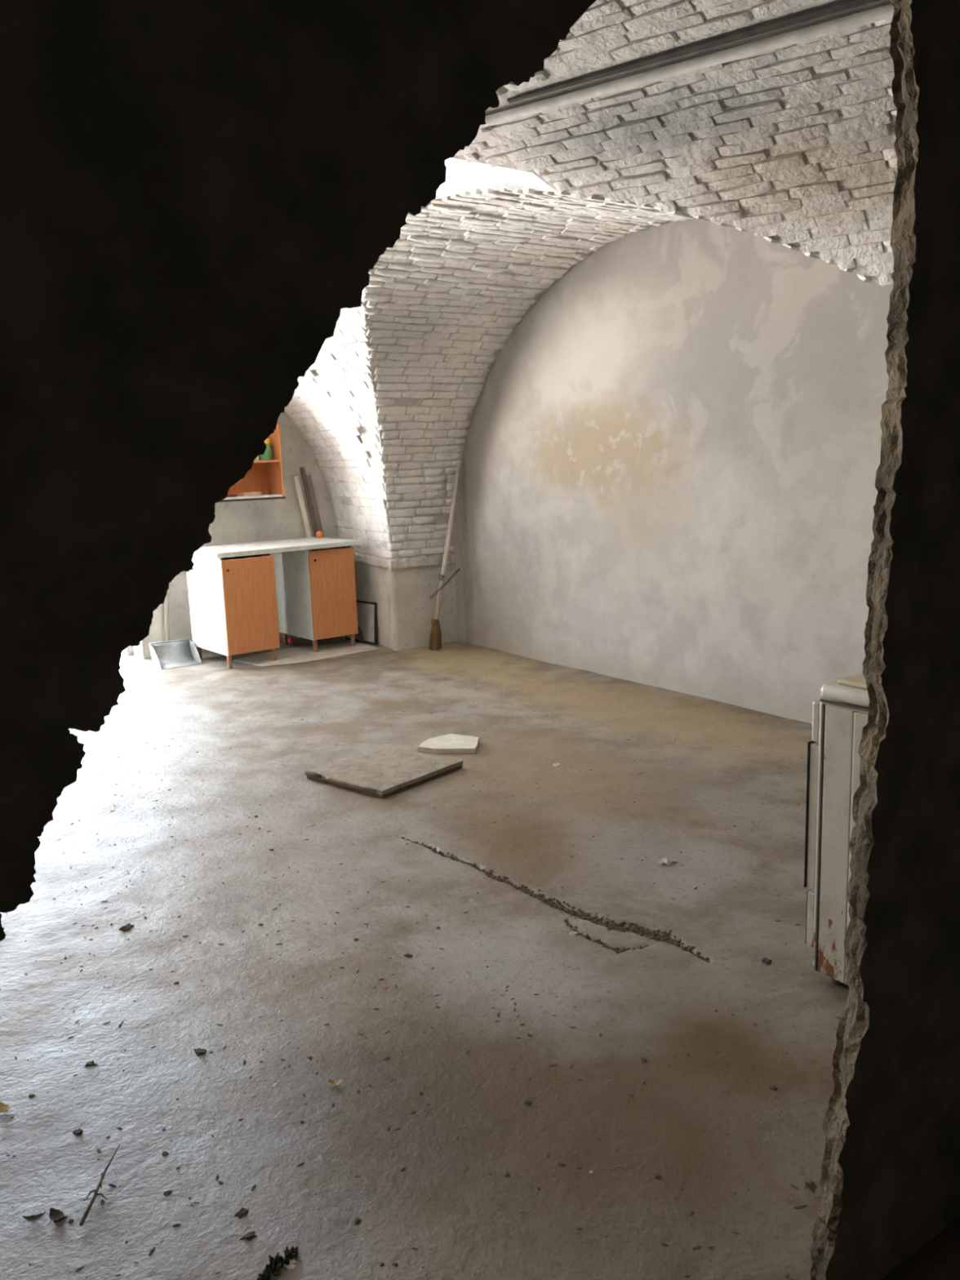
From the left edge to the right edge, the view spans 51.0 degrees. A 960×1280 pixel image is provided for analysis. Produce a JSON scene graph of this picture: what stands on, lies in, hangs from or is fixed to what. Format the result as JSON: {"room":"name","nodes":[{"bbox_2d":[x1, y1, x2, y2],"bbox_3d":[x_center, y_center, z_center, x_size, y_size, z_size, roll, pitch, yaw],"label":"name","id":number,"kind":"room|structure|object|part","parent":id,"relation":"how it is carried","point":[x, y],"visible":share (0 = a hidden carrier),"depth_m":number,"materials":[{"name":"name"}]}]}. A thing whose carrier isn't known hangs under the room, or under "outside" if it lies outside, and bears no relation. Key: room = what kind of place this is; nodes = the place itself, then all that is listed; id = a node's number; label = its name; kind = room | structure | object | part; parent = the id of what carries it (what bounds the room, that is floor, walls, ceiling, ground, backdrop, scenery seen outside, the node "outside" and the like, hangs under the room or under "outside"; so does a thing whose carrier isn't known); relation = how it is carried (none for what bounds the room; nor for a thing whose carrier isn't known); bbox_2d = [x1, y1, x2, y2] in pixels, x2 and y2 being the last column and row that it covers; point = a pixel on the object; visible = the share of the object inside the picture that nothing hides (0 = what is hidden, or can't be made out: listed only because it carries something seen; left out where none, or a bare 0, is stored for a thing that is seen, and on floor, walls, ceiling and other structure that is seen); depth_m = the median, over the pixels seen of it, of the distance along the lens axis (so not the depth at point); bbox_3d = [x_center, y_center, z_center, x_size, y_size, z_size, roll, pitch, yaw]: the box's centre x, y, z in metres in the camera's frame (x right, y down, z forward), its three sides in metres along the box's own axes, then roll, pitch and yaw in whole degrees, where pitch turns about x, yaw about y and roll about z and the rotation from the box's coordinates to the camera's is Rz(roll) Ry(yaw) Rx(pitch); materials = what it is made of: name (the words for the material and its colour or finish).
{"room":"underground chamber","nodes":[
{"label":"underground chamber","id":0,"kind":"room"},
{"bbox_2d":[133,411,338,658],"bbox_3d":[-4.552,-1.369,6.800,8.200,3.620,0.467,-9,13,-34],"label":"wall","id":1,"kind":"structure","parent":0,"point":[274,519],"depth_m":8.50,"materials":[{"name":"grey paint"}]},
{"bbox_2d":[124,645,133,655],"bbox_3d":[-3.768,-0.854,7.541,2.080,2.250,0.080,-9,13,-34],"label":"door","id":2,"kind":"structure","parent":1,"relation":"in","point":[128,651],"depth_m":8.27,"materials":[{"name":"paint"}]},
{"bbox_2d":[218,422,285,502],"bbox_3d":[-2.045,-1.426,8.096,0.870,0.611,0.285,-9,13,-34],"label":"wall shelf","id":3,"kind":"object","parent":1,"relation":"attached to","point":[264,477],"visible":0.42,"depth_m":8.33,"materials":[{"name":"orange wood"}]},
{"bbox_2d":[226,493,237,497],"bbox_3d":[-2.076,-1.162,8.122,0.200,0.020,0.140,-8,12,-28],"label":"booklet","id":4,"kind":"object","parent":3,"relation":"on","point":[228,495],"visible":0.44,"depth_m":8.10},
{"bbox_3d":[-2.124,-1.459,8.204,0.820,0.560,0.008,-9,13,-34],"label":"panel","id":5,"kind":"part","parent":3,"relation":"part of","materials":[{"name":"orange wood"}]},
{"bbox_2d":[237,491,261,496],"bbox_3d":[-1.888,-1.197,8.250,0.169,0.030,0.100,-12,14,-42],"label":"wood offcut","id":6,"kind":"object","parent":3,"relation":"on","point":[252,493],"visible":1,"depth_m":8.21,"materials":[{"name":"beige wood"}]},
{"bbox_2d":[259,437,272,460],"bbox_3d":[-1.763,-1.577,8.265,0.104,0.195,0.104,-9,13,-34],"label":"bottle","id":7,"kind":"object","parent":3,"relation":"on","point":[267,455],"visible":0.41,"depth_m":8.23,"materials":[{"name":"green plastic"}]},
{"bbox_3d":[-1.765,-1.636,8.254,0.094,0.075,0.094,-9,13,-34],"label":"lid","id":8,"kind":"part","parent":7,"relation":"part of","materials":[{"name":"yellow plastic"}]},
{"bbox_3d":[-1.704,-1.487,8.335,0.018,0.600,0.275,-9,13,-34],"label":"panel","id":9,"kind":"part","parent":3,"relation":"part of","materials":[{"name":"orange wood"}]},
{"bbox_2d":[353,551,393,568],"bbox_3d":[-0.976,-0.681,8.438,0.028,0.090,1.183,-7,12,-27],"label":"trim","id":10,"kind":"structure","parent":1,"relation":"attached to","point":[382,562],"depth_m":8.25,"materials":[{"name":"grey paint"}]},
{"bbox_2d":[0,635,959,1279],"bbox_3d":[-1.678,1.017,3.189,8.650,0.019,10.200,-9,13,-34],"label":"floor","id":11,"kind":"structure","parent":0,"point":[460,1220],"depth_m":2.89,"materials":[{"name":"concrete"}]},
{"bbox_2d":[0,1102,10,1112],"bbox_3d":[-1.145,1.125,2.419,0.050,0.014,0.029,6,13,37],"label":"dry leaf","id":12,"kind":"object","parent":11,"relation":"on","point":[3,1108],"visible":1,"depth_m":2.42,"materials":[{"name":"plant"}]},
{"bbox_2d":[28,1093,35,1098],"bbox_3d":[-1.106,1.122,2.479,0.024,0.005,0.013,5,13,35],"label":"crumb","id":13,"kind":"object","parent":11,"relation":"on","point":[31,1095],"visible":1,"depth_m":2.48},
{"bbox_2d":[22,1211,45,1221],"bbox_3d":[-0.915,1.184,2.066,0.045,0.013,0.018,-4,11,-13],"label":"dry leaf","id":14,"kind":"object","parent":11,"relation":"on","point":[33,1217],"visible":1,"depth_m":2.07,"materials":[{"name":"plant"}]},
{"bbox_2d":[48,1207,63,1220],"bbox_3d":[-0.869,1.182,2.067,0.045,0.014,0.028,6,13,37],"label":"dry leaf","id":15,"kind":"object","parent":11,"relation":"on","point":[54,1213],"visible":1,"depth_m":2.07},
{"bbox_2d":[53,1213,67,1222],"bbox_3d":[-0.865,1.188,2.073,0.030,0.007,0.021,-9,13,-34],"label":"crumb","id":16,"kind":"object","parent":11,"relation":"on","point":[64,1216],"visible":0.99,"depth_m":2.06,"materials":[{"name":"grey stone"}]},
{"bbox_2d":[72,1128,82,1136],"bbox_3d":[-0.935,1.142,2.338,0.023,0.008,0.032,-7,12,-27],"label":"crumb","id":17,"kind":"object","parent":11,"relation":"on","point":[77,1132],"visible":1,"depth_m":2.33,"materials":[{"name":"grey stone"}]},
{"bbox_2d":[84,1060,97,1066],"bbox_3d":[-1.004,1.095,2.605,0.036,0.008,0.020,-2,10,1],"label":"crumb","id":18,"kind":"object","parent":11,"relation":"on","point":[91,1063],"visible":1,"depth_m":2.60,"materials":[{"name":"grey stone"}]},
{"bbox_2d":[79,1144,119,1226],"bbox_3d":[-0.812,1.160,2.154,0.043,0.016,0.233,-4,10,-10],"label":"twig","id":19,"kind":"object","parent":11,"relation":"on","point":[103,1174],"visible":1,"depth_m":2.12,"materials":[{"name":"brown wood"}]},
{"bbox_2d":[119,922,133,931],"bbox_3d":[-1.176,0.956,3.357,0.038,0.012,0.049,5,12,34],"label":"crumb","id":20,"kind":"object","parent":11,"relation":"on","point":[126,927],"visible":1,"depth_m":3.35,"materials":[{"name":"grey stone"}]},
{"bbox_2d":[161,1151,168,1155],"bbox_3d":[-0.706,1.151,2.255,0.014,0.004,0.021,-10,13,-37],"label":"crumb","id":21,"kind":"object","parent":11,"relation":"on","point":[164,1153],"visible":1,"depth_m":2.25,"materials":[{"name":"grey stone"}]},
{"bbox_2d":[163,590,169,640],"bbox_3d":[-2.525,-0.329,8.079,0.041,0.932,0.093,4,12,29],"label":"wooden stake","id":22,"kind":"object","parent":11,"relation":"on","point":[166,601],"visible":0.36,"depth_m":8.09,"materials":[{"name":"brown wood"}]},
{"bbox_2d":[163,1190,172,1196],"bbox_3d":[-0.661,1.172,2.134,0.021,0.004,0.014,-11,13,-40],"label":"crumb","id":23,"kind":"object","parent":11,"relation":"on","point":[166,1193],"visible":1,"depth_m":2.13,"materials":[{"name":"grey stone"}]},
{"bbox_2d":[149,638,201,669],"bbox_3d":[-2.367,0.105,7.823,0.314,0.166,0.285,-9,12,-32],"label":"metal scoop","id":24,"kind":"object","parent":11,"relation":"on","point":[171,654],"visible":1,"depth_m":7.90,"materials":[{"name":"silver metal"}]},
{"bbox_2d":[188,1200,199,1204],"bbox_3d":[-0.598,1.173,2.101,0.015,0.005,0.019,5,13,34],"label":"pale grit","id":25,"kind":"object","parent":11,"relation":"on","point":[193,1202],"visible":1,"depth_m":2.10,"materials":[{"name":"beige stone"}]},
{"bbox_2d":[193,1048,206,1056],"bbox_3d":[-0.734,1.077,2.641,0.030,0.009,0.038,-10,13,-37],"label":"crumb","id":26,"kind":"object","parent":11,"relation":"on","point":[198,1051],"visible":1,"depth_m":2.63,"materials":[{"name":"grey stone"}]},
{"bbox_2d":[186,553,279,668],"bbox_3d":[-1.927,-0.255,7.848,0.430,0.838,0.662,-10,13,-37],"label":"base cabinet","id":27,"kind":"object","parent":11,"relation":"on","point":[233,610],"visible":0.89,"depth_m":7.61,"materials":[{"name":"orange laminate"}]},
{"bbox_3d":[-2.234,0.097,8.019,0.043,0.104,0.044,-10,13,-37],"label":"leg","id":28,"kind":"part","parent":27,"relation":"part of","materials":[{"name":"brown wood"}]},
{"bbox_3d":[-2.097,-0.280,7.722,0.018,0.733,0.640,-10,13,-37],"label":"panel","id":29,"kind":"part","parent":27,"relation":"part of","materials":[{"name":"white laminate"}]},
{"bbox_3d":[-2.132,-0.346,8.091,0.394,0.723,0.006,-10,13,-37],"label":"panel","id":30,"kind":"part","parent":27,"relation":"part of","materials":[{"name":"white laminate"}]},
{"bbox_3d":[-1.886,0.164,7.585,0.043,0.104,0.044,-10,13,-37],"label":"leg","id":31,"kind":"part","parent":27,"relation":"part of","materials":[{"name":"brown wood"}]},
{"bbox_3d":[-1.730,-0.263,7.592,0.426,0.713,0.019,-10,13,-37],"label":"door","id":32,"kind":"part","parent":27,"relation":"part of","materials":[{"name":"orange wood"}]},
{"bbox_3d":[-1.774,-0.337,7.972,0.018,0.733,0.640,-10,13,-37],"label":"panel","id":33,"kind":"part","parent":27,"relation":"part of","materials":[{"name":"white laminate"}]},
{"bbox_3d":[-1.596,0.113,7.810,0.043,0.104,0.044,-10,13,-37],"label":"leg","id":34,"kind":"part","parent":27,"relation":"part of","materials":[{"name":"brown wood"}]},
{"bbox_2d":[193,531,360,558],"bbox_3d":[-1.669,-0.771,8.029,1.250,0.092,0.704,-10,13,-38],"label":"countertop","id":35,"kind":"structure","parent":27,"relation":"on","point":[310,543],"depth_m":7.89,"materials":[{"name":"white laminate"}]},
{"bbox_3d":[-1.369,-0.900,8.578,0.060,0.055,0.060,-9,13,-34],"label":"bottle cap","id":36,"kind":"part","parent":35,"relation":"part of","materials":[{"name":"orange plastic"}]},
{"bbox_2d":[234,1207,248,1218],"bbox_3d":[-0.488,1.175,2.063,0.032,0.008,0.023,-10,13,-36],"label":"crumb","id":37,"kind":"object","parent":11,"relation":"on","point":[243,1211],"visible":1,"depth_m":2.06,"materials":[{"name":"grey stone"}]},
{"bbox_2d":[239,1231,257,1240],"bbox_3d":[-0.462,1.187,2.001,0.036,0.008,0.020,-8,12,-30],"label":"crumb","id":38,"kind":"object","parent":11,"relation":"on","point":[249,1236],"visible":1,"depth_m":2.00,"materials":[{"name":"grey stone"}]},
{"bbox_2d":[256,1245,297,1279],"bbox_3d":[-0.385,1.187,1.914,0.040,0.032,0.110,5,12,32],"label":"clump","id":39,"kind":"object","parent":11,"relation":"on","point":[276,1263],"visible":1,"depth_m":1.91,"materials":[{"name":"green plant"}]},
{"bbox_2d":[283,1262,295,1270],"bbox_3d":[-0.364,1.197,1.925,0.024,0.005,0.016,6,13,36],"label":"pale grit","id":40,"kind":"object","parent":11,"relation":"on","point":[291,1266],"visible":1,"depth_m":1.92,"materials":[{"name":"beige stone"}]},
{"bbox_2d":[287,637,293,644],"bbox_3d":[-1.598,0.008,8.473,0.048,0.055,0.048,-9,13,-34],"label":"plastic cup","id":41,"kind":"object","parent":11,"relation":"on","point":[290,640],"visible":1,"depth_m":8.46,"materials":[{"name":"red plastic"}]},
{"bbox_2d":[288,1256,296,1263],"bbox_3d":[-0.361,1.194,1.938,0.014,0.005,0.018,-10,13,-38],"label":"pale grit","id":42,"kind":"object","parent":11,"relation":"on","point":[293,1260],"visible":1,"depth_m":1.94,"materials":[{"name":"beige stone"}]},
{"bbox_2d":[293,475,311,537],"bbox_3d":[-1.447,-0.727,8.742,0.269,1.394,0.028,-7,12,-27],"label":"wooden plank","id":43,"kind":"object","parent":11,"relation":"on","point":[296,481],"visible":0.38,"depth_m":8.62,"materials":[{"name":"brown wood"}]},
{"bbox_2d":[232,641,379,666],"bbox_3d":[-1.392,0.108,8.059,1.105,0.004,0.651,-9,13,-34],"label":"sheet","id":44,"kind":"object","parent":11,"relation":"on","point":[303,654],"visible":1,"depth_m":8.01,"materials":[{"name":"cardboard"}]},
{"bbox_2d":[299,466,318,537],"bbox_3d":[-1.392,-0.769,8.768,0.264,1.463,0.024,-7,12,-26],"label":"wooden plank","id":45,"kind":"object","parent":11,"relation":"on","point":[302,469],"visible":0.5,"depth_m":8.65,"materials":[{"name":"brown wood"}]},
{"bbox_2d":[306,475,324,537],"bbox_3d":[-1.361,-0.748,8.840,0.270,1.395,0.025,-7,12,-28],"label":"wooden plank","id":46,"kind":"object","parent":11,"relation":"on","point":[308,477],"visible":0.35,"depth_m":8.72,"materials":[{"name":"brown wood"}]},
{"bbox_2d":[273,545,358,652],"bbox_3d":[-1.361,-0.367,8.351,0.410,0.838,0.622,-10,13,-37],"label":"base cabinet","id":47,"kind":"object","parent":11,"relation":"on","point":[316,588],"visible":0.89,"depth_m":8.13,"materials":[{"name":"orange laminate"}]},
{"bbox_3d":[-1.648,-0.014,8.515,0.043,0.104,0.044,-10,13,-37],"label":"leg","id":48,"kind":"part","parent":47,"relation":"part of","materials":[{"name":"brown wood"}]},
{"bbox_3d":[-1.524,-0.393,8.233,0.018,0.733,0.600,-10,13,-37],"label":"panel","id":49,"kind":"part","parent":47,"relation":"part of","materials":[{"name":"white laminate"}]},
{"bbox_3d":[-1.328,0.049,8.110,0.043,0.104,0.044,-10,13,-37],"label":"leg","id":50,"kind":"part","parent":47,"relation":"part of","materials":[{"name":"brown wood"}]},
{"bbox_3d":[-1.179,-0.376,8.110,0.406,0.713,0.019,-10,13,-37],"label":"door","id":51,"kind":"part","parent":47,"relation":"part of","materials":[{"name":"orange wood"}]},
{"bbox_3d":[-1.216,-0.447,8.468,0.018,0.733,0.600,-10,13,-37],"label":"panel","id":52,"kind":"part","parent":47,"relation":"part of","materials":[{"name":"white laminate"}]},
{"bbox_3d":[-1.052,0.002,8.320,0.043,0.104,0.044,-10,13,-37],"label":"leg","id":53,"kind":"part","parent":47,"relation":"part of","materials":[{"name":"brown wood"}]},
{"bbox_2d":[328,1079,342,1085],"bbox_3d":[-0.355,1.088,2.477,0.036,0.013,0.021,-1,10,4],"label":"dry leaf","id":54,"kind":"object","parent":11,"relation":"on","point":[332,1082],"visible":1,"depth_m":2.48,"materials":[{"name":"beige plant"}]},
{"bbox_2d":[354,1217,361,1224],"bbox_3d":[-0.248,1.176,2.036,0.014,0.004,0.021,0,11,13],"label":"crumb","id":55,"kind":"object","parent":11,"relation":"on","point":[357,1220],"visible":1,"depth_m":2.04,"materials":[{"name":"grey stone"}]},
{"bbox_2d":[355,624,363,641],"bbox_3d":[-1.018,-0.058,8.423,0.052,0.154,0.156,-6,11,-21],"label":"bowl","id":56,"kind":"object","parent":11,"relation":"on","point":[359,636],"visible":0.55,"depth_m":8.38,"materials":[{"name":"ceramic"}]},
{"bbox_2d":[346,600,376,644],"bbox_3d":[-1.002,-0.157,8.473,0.038,0.350,0.416,-11,14,-42],"label":"framed panel","id":57,"kind":"object","parent":11,"relation":"on","point":[366,611],"visible":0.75,"depth_m":8.40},
{"bbox_2d":[304,747,462,798],"bbox_3d":[-0.467,0.631,4.919,0.523,0.043,0.574,7,13,40],"label":"concrete slab","id":58,"kind":"object","parent":11,"relation":"on","point":[383,773],"visible":1,"depth_m":4.85,"materials":[{"name":"grey concrete"}]},
{"bbox_2d":[353,551,458,650],"bbox_3d":[-0.833,-0.408,8.783,0.659,0.768,1.463,-9,12,-33],"label":"wall pier","id":59,"kind":"object","parent":11,"relation":"on","point":[405,609],"visible":0.43,"depth_m":8.18,"materials":[{"name":"grey paint"}]},
{"bbox_2d":[404,953,413,957],"bbox_3d":[-0.221,0.973,3.106,0.032,0.006,0.022,4,12,31],"label":"crumb","id":60,"kind":"object","parent":11,"relation":"on","point":[408,955],"visible":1,"depth_m":3.10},
{"bbox_2d":[0,683,839,1279],"bbox_3d":[-0.113,0.778,4.198,3.991,0.021,4.736,-9,12,-33],"label":"grit","id":61,"kind":"object","parent":11,"relation":"on","point":[102,1202],"visible":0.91,"depth_m":2.69,"materials":[{"name":"grey stone"}]},
{"bbox_2d":[428,462,461,651],"bbox_3d":[-0.274,-0.661,7.986,0.365,1.473,0.109,-9,13,-34],"label":"broom","id":62,"kind":"object","parent":11,"relation":"on","point":[435,636],"visible":1,"depth_m":7.98,"materials":[{"name":"brown wood"}]},
{"bbox_2d":[429,568,460,599],"bbox_3d":[-0.277,-0.448,7.971,0.298,0.221,0.020,-9,13,-35],"label":"stick","id":63,"kind":"object","parent":62,"relation":"attached to","point":[444,584],"visible":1,"depth_m":7.97,"materials":[{"name":"brown wood"}]},
{"bbox_2d":[417,733,479,753],"bbox_3d":[-0.153,0.550,5.353,0.306,0.026,0.289,0,11,11],"label":"fragment","id":64,"kind":"object","parent":11,"relation":"on","point":[450,743],"visible":1,"depth_m":5.28,"materials":[{"name":"white stone"}]},
{"bbox_2d":[504,1171,510,1177],"bbox_3d":[0.060,1.144,2.154,0.013,0.004,0.016,2,11,21],"label":"crumb","id":65,"kind":"object","parent":11,"relation":"on","point":[507,1174],"visible":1,"depth_m":2.15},
{"bbox_2d":[524,1098,531,1105],"bbox_3d":[0.114,1.098,2.390,0.016,0.006,0.022,-8,12,-28],"label":"crumb","id":66,"kind":"object","parent":11,"relation":"on","point":[527,1102],"visible":1,"depth_m":2.39,"materials":[{"name":"grey stone"}]},
{"bbox_2d":[400,836,710,963],"bbox_3d":[0.138,0.895,3.519,1.506,0.025,0.230,8,14,44],"label":"crack","id":67,"kind":"object","parent":11,"relation":"on","point":[651,935],"visible":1,"depth_m":3.30,"materials":[{"name":"grey concrete"}]},
{"bbox_2d":[553,763,560,766],"bbox_3d":[0.380,0.613,4.955,0.033,0.012,0.041,4,12,28],"label":"pale grit","id":68,"kind":"object","parent":11,"relation":"on","point":[554,764],"visible":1,"depth_m":4.95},
{"bbox_2d":[568,931,577,935],"bbox_3d":[0.299,0.938,3.219,0.026,0.008,0.021,-9,13,-35],"label":"pale grit","id":69,"kind":"object","parent":11,"relation":"on","point":[572,933],"visible":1,"depth_m":3.21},
{"bbox_2d":[640,1057,647,1062],"bbox_3d":[0.414,1.058,2.536,0.016,0.006,0.022,-3,10,-5],"label":"crumb","id":70,"kind":"object","parent":11,"relation":"on","point":[643,1060],"visible":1,"depth_m":2.53,"materials":[{"name":"grey stone"}]},
{"bbox_2d":[654,1173,661,1179],"bbox_3d":[0.377,1.136,2.131,0.017,0.004,0.013,4,12,31],"label":"crumb","id":71,"kind":"object","parent":11,"relation":"on","point":[656,1175],"visible":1,"depth_m":2.13,"materials":[{"name":"grey stone"}]},
{"bbox_2d":[658,857,676,865],"bbox_3d":[0.700,0.823,3.751,0.059,0.017,0.046,-9,12,-33],"label":"chip","id":72,"kind":"object","parent":11,"relation":"on","point":[667,861],"visible":1,"depth_m":3.74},
{"bbox_2d":[761,957,771,964],"bbox_3d":[0.855,0.957,3.003,0.026,0.009,0.035,-8,12,-32],"label":"crumb","id":73,"kind":"object","parent":11,"relation":"on","point":[765,960],"visible":1,"depth_m":3.00,"materials":[{"name":"grey stone"}]},
{"bbox_2d":[768,1085,777,1090],"bbox_3d":[0.702,1.070,2.404,0.020,0.005,0.015,-5,11,-19],"label":"crumb","id":74,"kind":"object","parent":11,"relation":"on","point":[773,1087],"visible":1,"depth_m":2.40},
{"bbox_2d":[804,1181,816,1193],"bbox_3d":[0.684,1.130,2.081,0.024,0.007,0.036,1,11,16],"label":"crumb","id":75,"kind":"object","parent":11,"relation":"on","point":[811,1185],"visible":1,"depth_m":2.08,"materials":[{"name":"grey stone"}]},
{"bbox_2d":[804,672,869,985],"bbox_3d":[1.298,0.540,2.740,0.532,0.890,0.679,-9,13,-34],"label":"cabinet","id":76,"kind":"object","parent":11,"relation":"on","point":[839,719],"visible":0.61,"depth_m":2.76,"materials":[{"name":"metal"}]},
{"bbox_3d":[1.129,0.461,2.974,0.514,0.430,0.006,-9,13,-34],"label":"door glass","id":77,"kind":"part","parent":76,"relation":"part of","materials":[{"name":"glass"}]},
{"bbox_3d":[1.151,0.765,3.013,0.508,0.165,0.026,-9,13,-34],"label":"drawer","id":78,"kind":"part","parent":76,"relation":"part of","materials":[{"name":"white metal"}]},
{"bbox_3d":[1.139,0.465,2.960,0.508,0.425,0.030,-9,13,-34],"label":"oven door","id":79,"kind":"part","parent":76,"relation":"part of","materials":[{"name":"beige ceramic"}]},
{"bbox_3d":[1.131,0.193,2.909,0.510,0.115,0.026,-9,13,-34],"label":"control panel","id":80,"kind":"part","parent":76,"relation":"part of","materials":[{"name":"white metal"}]},
{"bbox_3d":[0.974,0.564,2.755,0.008,0.780,0.086,-9,13,-34],"label":"panel","id":81,"kind":"part","parent":76,"relation":"part of","materials":[{"name":"white metal"}]},
{"bbox_3d":[1.312,0.117,2.625,0.470,0.016,0.550,-9,13,-34],"label":"lid","id":82,"kind":"part","parent":76,"relation":"part of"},
{"bbox_3d":[1.135,0.600,2.526,0.010,0.775,0.474,-9,13,-34],"label":"panel","id":83,"kind":"part","parent":76,"relation":"part of","materials":[{"name":"white metal"}]},
{"bbox_2d":[0,0,959,1279],"bbox_3d":[-0.067,-0.519,1.054,8.500,3.730,0.070,-9,13,-34],"label":"wall","id":84,"kind":"structure","parent":0,"point":[195,194],"depth_m":0.94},
{"bbox_2d":[284,0,897,558],"bbox_3d":[-2.122,-1.150,4.015,7.813,2.506,7.500,-9,13,-34],"label":"ceiling","id":85,"kind":"structure","parent":0,"point":[793,145],"depth_m":4.41,"materials":[{"name":"brick"}]},
{"bbox_2d":[435,157,556,199],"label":"window","id":86,"kind":"structure","parent":85,"relation":"attached to","point":[461,175],"depth_m":5.10,"materials":[{"name":"paint"}]},
{"bbox_2d":[479,4,893,128],"bbox_3d":[1.049,-2.222,3.769,3.648,0.046,0.045,6,13,36],"label":"beam","id":87,"kind":"structure","parent":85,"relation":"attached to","point":[886,11],"depth_m":3.89,"materials":[{"name":"grey metal"}]},
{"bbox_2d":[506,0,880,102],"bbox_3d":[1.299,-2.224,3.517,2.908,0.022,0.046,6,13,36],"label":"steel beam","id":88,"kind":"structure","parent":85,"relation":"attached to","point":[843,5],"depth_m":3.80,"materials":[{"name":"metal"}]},
{"bbox_2d":[361,188,873,557],"bbox_3d":[0.255,-1.415,6.105,1.611,2.111,3.889,-9,13,-34],"label":"arch","id":89,"kind":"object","parent":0,"point":[442,304],"depth_m":6.72,"materials":[{"name":"brick"}]},
{"bbox_2d":[453,218,893,724],"bbox_3d":[1.425,-1.223,5.772,0.028,3.300,6.400,-9,13,-34],"label":"wall","id":90,"kind":"structure","parent":0,"point":[670,460],"depth_m":6.07,"materials":[{"name":"paint"}]},
{"bbox_2d":[388,553,456,569],"bbox_3d":[-0.453,-0.634,8.098,0.625,0.096,0.034,-9,13,-34],"label":"trim","id":91,"kind":"structure","parent":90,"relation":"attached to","point":[437,559],"depth_m":8.07,"materials":[{"name":"grey paint"}]}
]}

